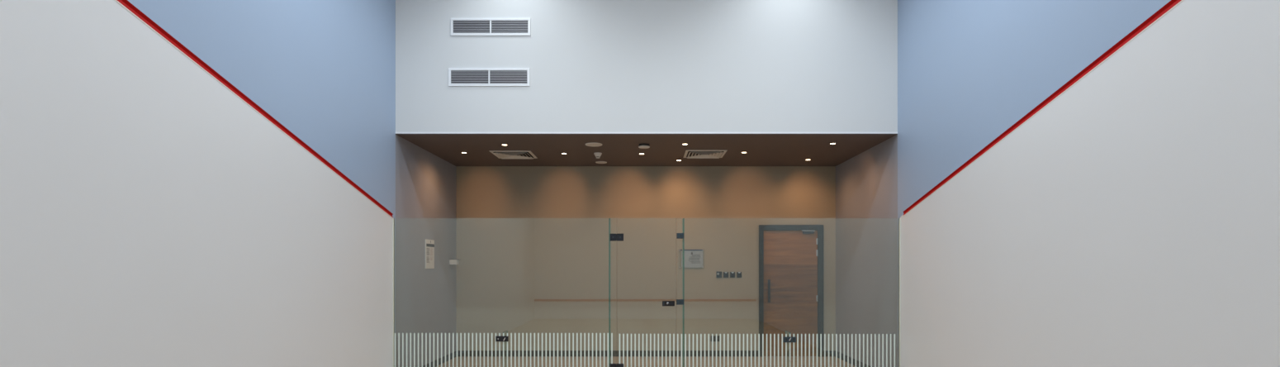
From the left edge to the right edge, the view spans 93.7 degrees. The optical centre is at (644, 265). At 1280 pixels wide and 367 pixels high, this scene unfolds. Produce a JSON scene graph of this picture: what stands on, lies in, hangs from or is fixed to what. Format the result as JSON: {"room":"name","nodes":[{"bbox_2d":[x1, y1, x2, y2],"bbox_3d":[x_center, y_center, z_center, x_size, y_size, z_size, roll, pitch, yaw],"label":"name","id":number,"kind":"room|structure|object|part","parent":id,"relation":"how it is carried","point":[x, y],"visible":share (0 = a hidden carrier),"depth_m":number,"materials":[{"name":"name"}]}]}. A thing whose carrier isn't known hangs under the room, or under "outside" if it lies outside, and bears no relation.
{"room":"squash court","nodes":[
{"label":"squash court","id":0,"kind":"room"},
{"bbox_2d":[0,0,456,366],"bbox_3d":[-3.268,-1.464,3.978,0.202,6.000,12.703,0,0,0],"label":"wall","id":1,"kind":"structure","parent":0,"point":[183,182],"depth_m":4.40,"materials":[{"name":"grey paint"}]},
{"bbox_3d":[-3.179,-1.464,2.740,0.020,6.000,9.826,0,0,0],"label":"panel","id":2,"kind":"part","parent":1,"relation":"part of","materials":[{"name":"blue paint"}]},
{"bbox_2d":[393,218,394,366],"bbox_3d":[-3.163,0.472,7.583,0.011,2.128,0.028,0,0,0],"label":"trim","id":3,"kind":"structure","parent":1,"relation":"attached to","point":[393,218],"depth_m":7.58,"materials":[{"name":"grey metal"}]},
{"bbox_3d":[-3.179,-0.067,8.892,0.020,3.205,2.477,0,0,0],"label":"lobby panel","id":4,"kind":"part","parent":1,"relation":"part of","materials":[{"name":"grey paint"}]},
{"bbox_2d":[425,238,434,268],"bbox_3d":[-3.164,-0.165,8.864,0.009,0.427,0.356,0,0,0],"label":"sign","id":5,"kind":"object","parent":1,"relation":"attached to","point":[429,244],"visible":1,"depth_m":8.86,"materials":[{"name":"white paper"}]},
{"bbox_2d":[421,350,456,366],"bbox_3d":[-3.162,1.487,8.903,0.014,0.098,2.453,0,0,0],"label":"baseboard","id":6,"kind":"structure","parent":1,"relation":"attached to","point":[455,352],"depth_m":9.42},
{"bbox_2d":[449,259,458,264],"bbox_3d":[-3.087,-0.055,9.820,0.165,0.086,0.100,0,0,0],"label":"wall box","id":7,"kind":"object","parent":1,"relation":"attached to","point":[451,261],"visible":1,"depth_m":9.77,"materials":[{"name":"white plastic"}]},
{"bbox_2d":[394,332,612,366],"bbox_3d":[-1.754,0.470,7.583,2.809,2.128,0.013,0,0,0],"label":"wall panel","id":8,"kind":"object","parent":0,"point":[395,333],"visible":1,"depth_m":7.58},
{"bbox_2d":[436,355,855,366],"bbox_3d":[0.031,1.596,8.969,6.800,0.120,2.723,0,0,0],"label":"floor","id":9,"kind":"structure","parent":0,"point":[615,358],"depth_m":9.59,"materials":[{"name":"beige tile"}]},
{"bbox_2d":[495,330,508,341],"bbox_3d":[-1.793,1.190,7.684,0.153,0.688,0.251,0,0,0],"label":"glass clamp","id":10,"kind":"object","parent":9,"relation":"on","point":[501,338],"visible":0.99,"depth_m":7.57,"materials":[{"name":"black metal"}]},
{"bbox_2d":[608,218,611,366],"bbox_3d":[-0.438,0.470,7.680,0.015,2.128,0.180,0,0,0],"label":"glass fin","id":11,"kind":"object","parent":9,"relation":"on","point":[609,219],"visible":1,"depth_m":7.59,"materials":[{"name":"clear glass"}]},
{"bbox_2d":[676,218,684,366],"bbox_3d":[0.458,0.470,7.665,0.099,2.128,0.209,0,0,0],"label":"glass fin","id":12,"kind":"object","parent":9,"relation":"on","point":[679,235],"visible":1,"depth_m":7.59,"materials":[{"name":"glass"}]},
{"bbox_3d":[0.455,0.463,7.584,0.094,0.067,0.038,0,0,0],"label":"strike plate","id":13,"kind":"part","parent":12,"relation":"part of","materials":[{"name":"metal"}]},
{"bbox_3d":[0.500,0.470,7.680,0.015,2.128,0.180,0,0,0],"label":"pane","id":14,"kind":"part","parent":12,"relation":"part of","materials":[{"name":"clear glass"}]},
{"bbox_2d":[782,330,796,360],"bbox_3d":[1.837,1.190,7.684,0.154,0.688,0.251,0,0,0],"label":"glass clamp","id":15,"kind":"object","parent":9,"relation":"on","point":[788,338],"visible":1,"depth_m":7.57,"materials":[{"name":"metal"}]},
{"bbox_2d":[456,165,835,350],"bbox_3d":[0.031,-0.067,10.230,6.800,3.205,0.200,0,0,0],"label":"wall","id":16,"kind":"structure","parent":0,"point":[533,241],"depth_m":10.13,"materials":[{"name":"beige paint"}]},
{"bbox_2d":[457,350,758,355],"bbox_3d":[-0.610,1.487,10.123,5.091,0.098,0.014,0,0,0],"label":"baseboard","id":17,"kind":"structure","parent":16,"relation":"attached to","point":[615,353],"depth_m":10.12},
{"bbox_2d":[679,249,703,267],"bbox_3d":[0.797,-0.109,10.113,0.435,0.318,0.034,0,0,0],"label":"notice sign","id":18,"kind":"object","parent":16,"relation":"attached to","point":[693,258],"visible":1,"depth_m":10.11,"materials":[{"name":"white paper"}]},
{"bbox_2d":[688,251,700,261],"bbox_3d":[0.847,-0.132,10.108,0.210,0.192,0.001,0,0,0],"label":"print","id":19,"kind":"object","parent":18,"relation":"attached to","point":[693,256],"depth_m":10.11},
{"bbox_2d":[711,335,719,341],"bbox_3d":[1.199,1.235,10.121,0.150,0.095,0.018,0,0,0],"label":"power socket","id":20,"kind":"object","parent":16,"relation":"attached to","point":[714,336],"visible":0.76,"depth_m":10.11,"materials":[{"name":"black plastic"}]},
{"bbox_2d":[715,270,721,277],"bbox_3d":[1.263,0.156,10.112,0.091,0.106,0.036,0,0,0],"label":"switch","id":21,"kind":"object","parent":16,"relation":"attached to","point":[718,273],"visible":1,"depth_m":10.11,"materials":[{"name":"plastic"}]},
{"bbox_2d":[723,271,728,277],"bbox_3d":[1.378,0.159,10.120,0.084,0.095,0.019,0,0,0],"label":"wall switch","id":22,"kind":"object","parent":16,"relation":"attached to","point":[725,273],"visible":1,"depth_m":10.11,"materials":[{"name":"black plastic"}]},
{"bbox_2d":[730,271,734,277],"bbox_3d":[1.491,0.159,10.120,0.085,0.095,0.019,0,0,0],"label":"wall switch","id":23,"kind":"object","parent":16,"relation":"attached to","point":[732,273],"visible":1,"depth_m":10.11,"materials":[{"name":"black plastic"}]},
{"bbox_2d":[736,271,741,277],"bbox_3d":[1.604,0.159,10.120,0.084,0.095,0.019,0,0,0],"label":"wall switch","id":24,"kind":"object","parent":16,"relation":"attached to","point":[738,273],"visible":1,"depth_m":10.12,"materials":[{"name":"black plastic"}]},
{"bbox_2d":[758,224,823,356],"bbox_3d":[2.478,0.427,10.162,1.085,2.218,0.175,0,0,0],"label":"door","id":25,"kind":"structure","parent":16,"relation":"in","point":[791,256],"depth_m":10.13,"materials":[{"name":"brown wood"}]},
{"bbox_3d":[2.099,0.432,10.105,0.040,0.390,0.061,0,0,0],"label":"pull handle","id":26,"kind":"part","parent":25,"relation":"part of","materials":[{"name":"black metal"}]},
{"bbox_2d":[823,350,834,355],"bbox_3d":[3.119,1.487,10.123,0.196,0.098,0.014,0,0,0],"label":"baseboard","id":27,"kind":"structure","parent":16,"relation":"attached to","point":[827,351],"depth_m":10.12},
{"bbox_2d":[395,0,897,133],"bbox_3d":[0.031,-3.071,7.726,6.400,2.787,0.154,0,0,0],"label":"wall","id":28,"kind":"structure","parent":0,"point":[595,66],"depth_m":7.65,"materials":[{"name":"white paint"}]},
{"bbox_2d":[448,67,529,85],"bbox_3d":[-1.974,-2.395,7.646,1.032,0.232,0.014,0,0,0],"label":"air vent","id":29,"kind":"object","parent":28,"relation":"in","point":[457,76],"visible":1,"depth_m":7.64,"materials":[{"name":"grey metal"}]},
{"bbox_2d":[450,18,530,35],"bbox_3d":[-1.955,-3.035,7.646,1.016,0.224,0.014,0,0,0],"label":"air vent","id":30,"kind":"object","parent":28,"relation":"in","point":[459,26],"visible":1,"depth_m":7.64,"materials":[{"name":"grey metal"}]},
{"bbox_2d":[395,133,897,165],"bbox_3d":[0.031,-1.684,8.995,6.800,0.030,2.671,0,0,0],"label":"ceiling","id":31,"kind":"structure","parent":0,"point":[617,149],"depth_m":8.46,"materials":[{"name":"brown paint"}]},
{"bbox_2d":[488,150,537,158],"bbox_3d":[-1.959,-1.657,9.050,0.600,0.024,0.600,0,0,0],"label":"ceiling vent","id":32,"kind":"object","parent":31,"relation":"in","point":[500,154],"visible":1,"depth_m":8.99,"materials":[{"name":"white plastic"}]},
{"bbox_2d":[585,142,602,146],"bbox_3d":[-0.695,-1.661,8.288,0.236,0.015,0.236,0,0,0],"label":"ceiling speaker","id":33,"kind":"object","parent":31,"relation":"attached to","point":[592,144],"visible":1,"depth_m":8.25,"materials":[{"name":"white plastic"}]},
{"bbox_2d":[586,143,601,146],"bbox_3d":[-0.695,-1.657,8.288,0.212,0.007,0.212,0,0,0],"label":"grille","id":34,"kind":"object","parent":33,"relation":"attached to","point":[588,144],"depth_m":8.27,"materials":[{"name":"white plastic"}]},
{"bbox_2d":[593,151,602,158],"bbox_3d":[-0.689,-1.631,8.941,0.116,0.075,0.116,0,0,0],"label":"smoke detector","id":35,"kind":"object","parent":31,"relation":"attached to","point":[598,154],"visible":1,"depth_m":8.91,"materials":[{"name":"white plastic"}]},
{"bbox_2d":[595,161,606,163],"bbox_3d":[-0.695,-1.661,9.723,0.184,0.015,0.184,0,0,0],"label":"ceiling speaker","id":36,"kind":"object","parent":31,"relation":"attached to","point":[597,162],"visible":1,"depth_m":9.68,"materials":[{"name":"white plastic"}]},
{"bbox_2d":[638,142,649,148],"bbox_3d":[0.000,-1.644,8.299,0.160,0.050,0.160,0,0,0],"label":"smoke detector","id":37,"kind":"object","parent":31,"relation":"attached to","point":[643,145],"visible":1,"depth_m":8.24,"materials":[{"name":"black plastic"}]},
{"bbox_2d":[682,150,726,158],"bbox_3d":[0.906,-1.657,9.000,0.600,0.024,0.600,0,0,0],"label":"ceiling vent","id":38,"kind":"object","parent":31,"relation":"in","point":[689,154],"visible":1,"depth_m":8.98,"materials":[{"name":"white plastic"}]},
{"bbox_2d":[677,218,899,366],"bbox_3d":[1.815,0.470,7.583,2.809,2.128,0.013,0,0,0],"label":"wall panel","id":39,"kind":"object","parent":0,"point":[898,219],"visible":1,"depth_m":7.58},
{"bbox_3d":[1.815,0.470,7.583,2.809,2.128,0.012,0,0,0],"label":"pane","id":40,"kind":"part","parent":39,"relation":"part of","materials":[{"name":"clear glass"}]},
{"bbox_2d":[835,0,1279,366],"bbox_3d":[3.330,-1.464,3.978,0.202,6.000,12.703,0,0,0],"label":"wall","id":41,"kind":"structure","parent":0,"point":[1068,182],"depth_m":4.51,"materials":[{"name":"grey paint"}]},
{"bbox_2d":[834,350,870,366],"bbox_3d":[3.224,1.487,8.903,0.014,0.098,2.453,0,0,0],"label":"baseboard","id":42,"kind":"structure","parent":41,"relation":"attached to","point":[838,353],"depth_m":9.34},
{"bbox_3d":[3.241,-0.067,8.892,0.020,3.205,2.477,0,0,0],"label":"lobby panel","id":43,"kind":"part","parent":41,"relation":"part of","materials":[{"name":"grey paint"}]},
{"bbox_2d":[898,218,900,366],"bbox_3d":[3.225,0.472,7.583,0.011,2.128,0.028,0,0,0],"label":"trim","id":44,"kind":"structure","parent":41,"relation":"attached to","point":[898,218],"depth_m":7.57,"materials":[{"name":"grey metal"}]},
{"bbox_3d":[3.241,-1.464,2.740,0.020,6.000,9.826,0,0,0],"label":"panel","id":45,"kind":"part","parent":41,"relation":"part of","materials":[{"name":"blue paint"}]},
{"bbox_3d":[0.031,1.596,2.617,6.800,0.120,9.980,0,0,0],"label":"floor","id":46,"kind":"structure","parent":0,"visible":0},
{"bbox_2d":[610,233,674,366],"bbox_3d":[-0.011,0.469,7.573,0.839,2.126,0.072,0,0,0],"label":"door","id":47,"kind":"structure","parent":46,"relation":"on","point":[613,237],"depth_m":7.58,"materials":[{"name":"clear glass"}]}
]}

